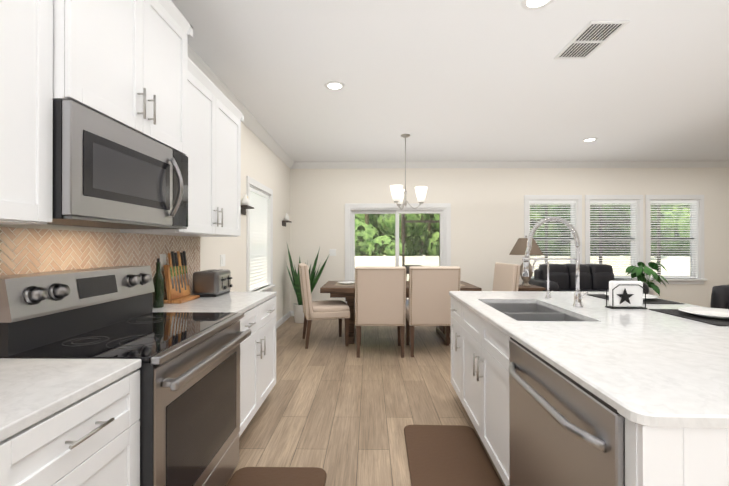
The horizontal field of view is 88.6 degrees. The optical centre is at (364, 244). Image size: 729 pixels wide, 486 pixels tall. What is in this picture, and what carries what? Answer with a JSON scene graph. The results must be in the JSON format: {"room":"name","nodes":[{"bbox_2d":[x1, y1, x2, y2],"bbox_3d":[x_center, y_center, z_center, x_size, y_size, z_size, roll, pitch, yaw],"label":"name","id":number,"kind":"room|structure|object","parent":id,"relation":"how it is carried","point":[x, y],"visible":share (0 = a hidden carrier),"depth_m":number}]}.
{"room":"kitchen and dining room","nodes":[
{"label":"kitchen and dining room","id":0,"kind":"room"},
{"bbox_2d":[0,122,289,321],"bbox_3d":[-1.525,-0.105,2.060,0.160,2.840,9.750,0,0,1],"label":"wall","id":1,"kind":"structure","parent":0,"point":[262,163],"depth_m":4.83},
{"bbox_2d":[0,0,55,223],"bbox_3d":[-1.282,-0.610,1.011,0.346,1.074,0.640,0,0,1],"label":"upper cabinet","id":2,"kind":"object","parent":1,"relation":"attached to","point":[27,27],"depth_m":1.24},
{"bbox_2d":[0,227,199,299],"bbox_3d":[-1.455,0.165,0.958,0.006,0.472,4.550,0,0,1],"label":"backsplash","id":3,"kind":"structure","parent":1,"relation":"attached to","point":[26,250],"depth_m":1.92},
{"bbox_2d":[56,0,191,159],"bbox_3d":[-1.244,-0.908,1.767,0.401,0.775,0.863,0,0,1],"label":"upper cabinet","id":4,"kind":"object","parent":1,"relation":"attached to","point":[130,64],"depth_m":1.69},
{"bbox_2d":[47,99,187,228],"bbox_3d":[-1.200,-0.303,1.764,0.469,0.425,0.863,0,0,1],"label":"over-the-range microwave","id":5,"kind":"object","parent":4,"relation":"attached to","point":[109,173],"visible":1,"depth_m":1.55},
{"bbox_2d":[160,254,165,270],"bbox_3d":[-1.423,0.127,2.642,0.009,0.118,0.075,0,0,1],"label":"outlet","id":6,"kind":"object","parent":1,"relation":"attached to","point":[162,256],"depth_m":2.63},
{"bbox_2d":[120,62,243,236],"bbox_3d":[-1.259,-0.605,2.732,0.346,1.074,1.060,0,0,1],"label":"upper cabinet","id":7,"kind":"object","parent":1,"relation":"attached to","point":[214,169],"depth_m":2.67},
{"bbox_2d":[220,254,224,266],"bbox_3d":[-1.417,0.160,3.742,0.009,0.118,0.120,0,0,1],"label":"outlet","id":8,"kind":"object","parent":1,"relation":"attached to","point":[222,257],"depth_m":3.73},
{"bbox_2d":[188,44,295,328],"bbox_3d":[-1.396,-0.104,2.158,0.096,2.839,9.550,0,0,1],"label":"crown molding","id":9,"kind":"structure","parent":1,"relation":"attached to","point":[255,127],"depth_m":4.43},
{"bbox_2d":[241,195,253,214],"bbox_3d":[-1.358,-0.458,4.284,0.110,0.219,0.260,0,0,1],"label":"wall sconce","id":10,"kind":"object","parent":1,"relation":"attached to","point":[245,203],"visible":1,"depth_m":4.24},
{"bbox_2d":[246,176,274,291],"bbox_3d":[-1.452,-0.059,5.044,0.205,1.525,1.190,0,0,1],"label":"window","id":11,"kind":"structure","parent":1,"relation":"in","point":[259,230],"depth_m":5.12},
{"bbox_2d":[282,213,291,226],"bbox_3d":[-1.329,-0.422,6.403,0.110,0.219,0.260,0,0,1],"label":"wall sconce","id":12,"kind":"object","parent":1,"relation":"attached to","point":[286,218],"visible":1,"depth_m":6.35},
{"bbox_2d":[225,316,504,485],"bbox_3d":[3.156,1.365,2.092,9.600,0.100,9.950,0,0,1],"label":"floor","id":13,"kind":"structure","parent":0,"point":[336,409],"depth_m":3.08},
{"bbox_2d":[0,427,23,485],"bbox_3d":[-1.131,0.871,0.520,0.661,0.880,0.654,0,0,1],"label":"base cabinet","id":14,"kind":"object","parent":13,"relation":"on","point":[12,444],"depth_m":0.85},
{"bbox_2d":[24,363,140,485],"bbox_3d":[-1.124,0.872,1.025,0.661,0.880,0.595,0,0,1],"label":"base cabinet","id":15,"kind":"object","parent":13,"relation":"on","point":[69,422],"depth_m":1.09},
{"bbox_2d":[0,358,140,434],"bbox_3d":[-1.136,0.414,0.001,0.666,0.030,2.646,0,0,1],"label":"countertop","id":16,"kind":"structure","parent":15,"relation":"on","point":[29,388],"depth_m":1.10},
{"bbox_2d":[0,266,250,485],"bbox_3d":[-1.050,0.719,1.768,0.770,1.190,0.889,0,0,1],"label":"range","id":17,"kind":"object","parent":13,"relation":"on","point":[189,369],"visible":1,"depth_m":1.59},
{"bbox_2d":[239,295,275,436],"bbox_3d":[-1.101,0.877,2.731,0.661,0.880,1.031,0,0,1],"label":"base cabinet","id":18,"kind":"object","parent":13,"relation":"on","point":[257,351],"depth_m":2.68},
{"bbox_2d":[153,291,275,312],"bbox_3d":[-1.099,0.422,2.732,0.666,0.030,1.031,0,0,1],"label":"countertop","id":19,"kind":"structure","parent":18,"relation":"on","point":[231,301],"depth_m":2.57},
{"bbox_2d":[153,258,163,307],"bbox_3d":[-1.330,0.248,2.411,0.066,0.315,0.066,0,0,1],"label":"olive oil bottle","id":20,"kind":"object","parent":19,"relation":"on","point":[158,293],"visible":1,"depth_m":2.39},
{"bbox_2d":[163,251,199,303],"bbox_3d":[-1.317,0.227,2.701,0.130,0.357,0.280,0,0,1],"label":"knife block","id":21,"kind":"object","parent":19,"relation":"on","point":[177,281],"visible":1,"depth_m":2.66},
{"bbox_2d":[193,269,231,296],"bbox_3d":[-1.217,0.308,3.029,0.230,0.197,0.300,0,0,1],"label":"toaster","id":22,"kind":"object","parent":19,"relation":"on","point":[212,283],"visible":0.94,"depth_m":2.88},
{"bbox_2d":[227,467,326,485],"bbox_3d":[-0.484,1.305,1.741,0.530,0.016,0.890,0,0,1],"label":"area rug","id":23,"kind":"object","parent":13,"relation":"on","point":[280,476],"visible":0.94,"depth_m":2.09},
{"bbox_2d":[286,245,328,322],"bbox_3d":[-0.969,0.624,6.333,0.783,1.406,0.730,0,0,1],"label":"snake plant","id":24,"kind":"object","parent":13,"relation":"on","point":[298,313],"visible":0.65,"depth_m":6.33},
{"bbox_2d":[298,263,349,348],"bbox_3d":[-0.559,0.792,5.061,0.647,1.064,0.607,0,0,-13],"label":"dining chair","id":25,"kind":"object","parent":13,"relation":"on","point":[328,309],"visible":1,"depth_m":4.80},
{"bbox_2d":[354,266,406,357],"bbox_3d":[0.190,0.791,4.623,0.607,1.064,0.647,0,0,1],"label":"dining chair","id":26,"kind":"object","parent":13,"relation":"on","point":[380,295],"visible":1,"depth_m":4.35},
{"bbox_2d":[320,281,481,343],"bbox_3d":[0.474,0.945,5.325,2.090,0.760,0.980,0,0,1],"label":"dining table","id":27,"kind":"object","parent":13,"relation":"on","point":[347,293],"visible":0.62,"depth_m":5.00},
{"bbox_2d":[334,281,354,285],"bbox_3d":[-0.250,0.551,5.336,0.320,0.027,0.440,0,0,1],"label":"place setting","id":28,"kind":"object","parent":27,"relation":"on","point":[345,283],"depth_m":5.25},
{"bbox_2d":[406,266,460,356],"bbox_3d":[0.825,0.791,4.635,0.607,1.064,0.647,0,0,1],"label":"dining chair","id":29,"kind":"object","parent":13,"relation":"on","point":[430,289],"visible":0.81,"depth_m":4.36},
{"bbox_2d":[404,425,502,485],"bbox_3d":[0.510,1.307,2.243,0.495,0.016,0.910,0,0,2],"label":"area rug","id":30,"kind":"object","parent":13,"relation":"on","point":[446,455],"visible":0.98,"depth_m":2.28},
{"bbox_2d":[492,262,520,290],"bbox_3d":[1.702,0.792,5.142,0.647,1.064,0.607,0,0,-5],"label":"dining chair","id":31,"kind":"object","parent":13,"relation":"on","point":[506,276],"visible":0.29,"depth_m":5.06},
{"bbox_2d":[518,284,545,290],"bbox_3d":[2.569,0.996,5.986,0.440,0.660,0.480,0,0,1],"label":"side table","id":32,"kind":"object","parent":13,"relation":"on","point":[530,288],"visible":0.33,"depth_m":5.78},
{"bbox_2d":[509,236,542,285],"bbox_3d":[2.589,0.262,5.988,0.510,0.807,0.510,0,0,1],"label":"table lamp","id":33,"kind":"object","parent":32,"relation":"on","point":[520,247],"visible":0.71,"depth_m":5.89},
{"bbox_2d":[522,264,648,293],"bbox_3d":[3.674,0.835,6.347,1.700,0.985,0.890,0,0,1],"label":"leather sofa","id":34,"kind":"object","parent":13,"relation":"on","point":[593,277],"visible":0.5,"depth_m":6.32},
{"bbox_2d":[450,295,728,485],"bbox_3d":[1.239,0.876,2.057,1.216,0.878,2.370,0,0,2],"label":"kitchen island","id":35,"kind":"object","parent":13,"relation":"on","point":[557,389],"depth_m":1.28},
{"bbox_2d":[449,291,728,422],"bbox_3d":[1.443,0.423,2.061,1.507,0.035,2.410,0,0,2],"label":"island countertop","id":36,"kind":"structure","parent":35,"relation":"on","point":[652,366],"depth_m":1.45},
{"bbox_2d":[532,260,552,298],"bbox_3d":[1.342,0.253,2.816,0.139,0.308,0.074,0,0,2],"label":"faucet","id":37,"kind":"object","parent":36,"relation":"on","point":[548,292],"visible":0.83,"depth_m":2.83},
{"bbox_2d":[522,216,587,307],"bbox_3d":[1.222,0.110,2.411,0.385,0.590,0.109,0,0,2],"label":"spring faucet","id":38,"kind":"object","parent":36,"relation":"on","point":[526,259],"visible":1,"depth_m":2.42},
{"bbox_2d":[605,281,646,308],"bbox_3d":[1.669,0.319,2.384,0.220,0.172,0.078,0,0,2],"label":"napkin holder","id":39,"kind":"object","parent":36,"relation":"on","point":[625,294],"visible":1,"depth_m":2.36},
{"bbox_2d":[587,292,678,303],"bbox_3d":[1.984,0.391,2.787,0.411,0.030,0.489,0,0,1],"label":"place setting","id":40,"kind":"object","parent":36,"relation":"on","point":[650,298],"depth_m":2.73},
{"bbox_2d":[644,303,728,325],"bbox_3d":[1.958,0.389,2.077,0.411,0.030,0.489,0,0,1],"label":"place setting","id":41,"kind":"object","parent":36,"relation":"on","point":[716,316],"depth_m":2.11},
{"bbox_2d":[625,262,668,295],"bbox_3d":[4.835,0.809,6.344,0.656,1.036,0.640,0,0,1],"label":"potted plant","id":42,"kind":"object","parent":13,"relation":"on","point":[637,272],"visible":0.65,"depth_m":6.36},
{"bbox_2d":[710,285,728,308],"bbox_3d":[5.349,0.833,4.874,0.930,0.980,0.870,0,0,1],"label":"leather armchair","id":43,"kind":"object","parent":13,"relation":"on","point":[720,296],"visible":0.38,"depth_m":5.15},
{"bbox_2d":[171,0,728,161],"bbox_3d":[3.156,-1.575,2.100,9.600,0.100,9.950,0,0,1],"label":"ceiling","id":44,"kind":"structure","parent":0,"point":[465,80],"depth_m":3.40},
{"bbox_2d":[325,81,344,89],"bbox_3d":[-0.285,-1.514,3.572,0.194,0.011,0.194,0,0,1],"label":"recessed light","id":45,"kind":"object","parent":44,"relation":"in","point":[333,85],"visible":1,"depth_m":3.56},
{"bbox_2d":[390,134,426,209],"bbox_3d":[0.604,-1.003,5.197,0.526,1.023,0.543,0,0,1],"label":"pendant chandelier","id":46,"kind":"object","parent":44,"relation":"hanging from","point":[398,193],"visible":1,"depth_m":5.09},
{"bbox_2d":[521,0,552,9],"bbox_3d":[1.079,-1.518,2.323,0.194,0.011,0.194,0,0,1],"label":"recessed light","id":47,"kind":"object","parent":44,"relation":"in","point":[532,4],"visible":0.96,"depth_m":2.36},
{"bbox_2d":[582,138,597,141],"bbox_3d":[3.251,-1.509,5.394,0.194,0.011,0.194,0,0,1],"label":"recessed light","id":48,"kind":"object","parent":44,"relation":"in","point":[588,139],"visible":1,"depth_m":5.38},
{"bbox_2d":[554,20,629,58],"bbox_3d":[1.675,-1.516,2.795,0.264,0.012,0.504,0,0,1],"label":"ceiling vent","id":49,"kind":"object","parent":44,"relation":"in","point":[589,39],"visible":1,"depth_m":2.76},
{"bbox_2d":[290,167,728,310],"bbox_3d":[3.222,-0.091,6.950,9.600,2.840,0.160,0,0,1],"label":"wall","id":50,"kind":"structure","parent":0,"point":[487,218],"depth_m":6.88},
{"bbox_2d":[329,249,335,255],"bbox_3d":[-0.590,0.149,6.916,0.120,0.120,0.009,0,0,1],"label":"outlet","id":51,"kind":"object","parent":50,"relation":"attached to","point":[332,252],"depth_m":6.91},
{"bbox_2d":[345,203,450,304],"bbox_3d":[0.612,0.287,6.970,1.950,2.085,0.170,0,0,1],"label":"door","id":52,"kind":"structure","parent":50,"relation":"in","point":[443,210],"depth_m":6.93},
{"bbox_2d":[296,161,728,168],"bbox_3d":[3.280,-0.091,6.821,9.080,2.839,0.095,0,0,1],"label":"crown molding","id":53,"kind":"structure","parent":50,"relation":"attached to","point":[428,164],"depth_m":6.83},
{"bbox_2d":[524,195,581,277],"bbox_3d":[3.461,-0.088,6.915,1.090,1.635,0.205,0,0,1],"label":"window","id":54,"kind":"structure","parent":50,"relation":"in","point":[559,200],"depth_m":6.89},
{"bbox_2d":[585,195,642,280],"bbox_3d":[4.571,-0.088,6.900,1.090,1.635,0.205,0,0,1],"label":"window","id":55,"kind":"structure","parent":50,"relation":"in","point":[635,204],"depth_m":6.87},
{"bbox_2d":[646,195,706,283],"bbox_3d":[5.671,-0.088,6.885,1.090,1.635,0.205,0,0,1],"label":"window","id":56,"kind":"structure","parent":50,"relation":"in","point":[696,218],"depth_m":6.86},
{"label":"outside","id":57,"kind":"structure","parent":0,"visible":0},
{"bbox_2d":[250,205,689,282],"bbox_3d":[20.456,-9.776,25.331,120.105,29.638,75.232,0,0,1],"label":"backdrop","id":58,"kind":"structure","parent":57,"point":[361,223],"depth_m":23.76},
{"bbox_3d":[3.597,1.499,8.796,9.700,0.270,3.530,0,0,1],"label":"patio","id":59,"kind":"object","parent":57,"visible":0},
{"bbox_2d":[402,205,660,299],"bbox_3d":[4.579,-0.038,9.702,7.220,2.810,1.500,0,0,1],"label":"screen enclosure","id":60,"kind":"object","parent":59,"relation":"on","point":[407,266],"depth_m":10.40}
]}

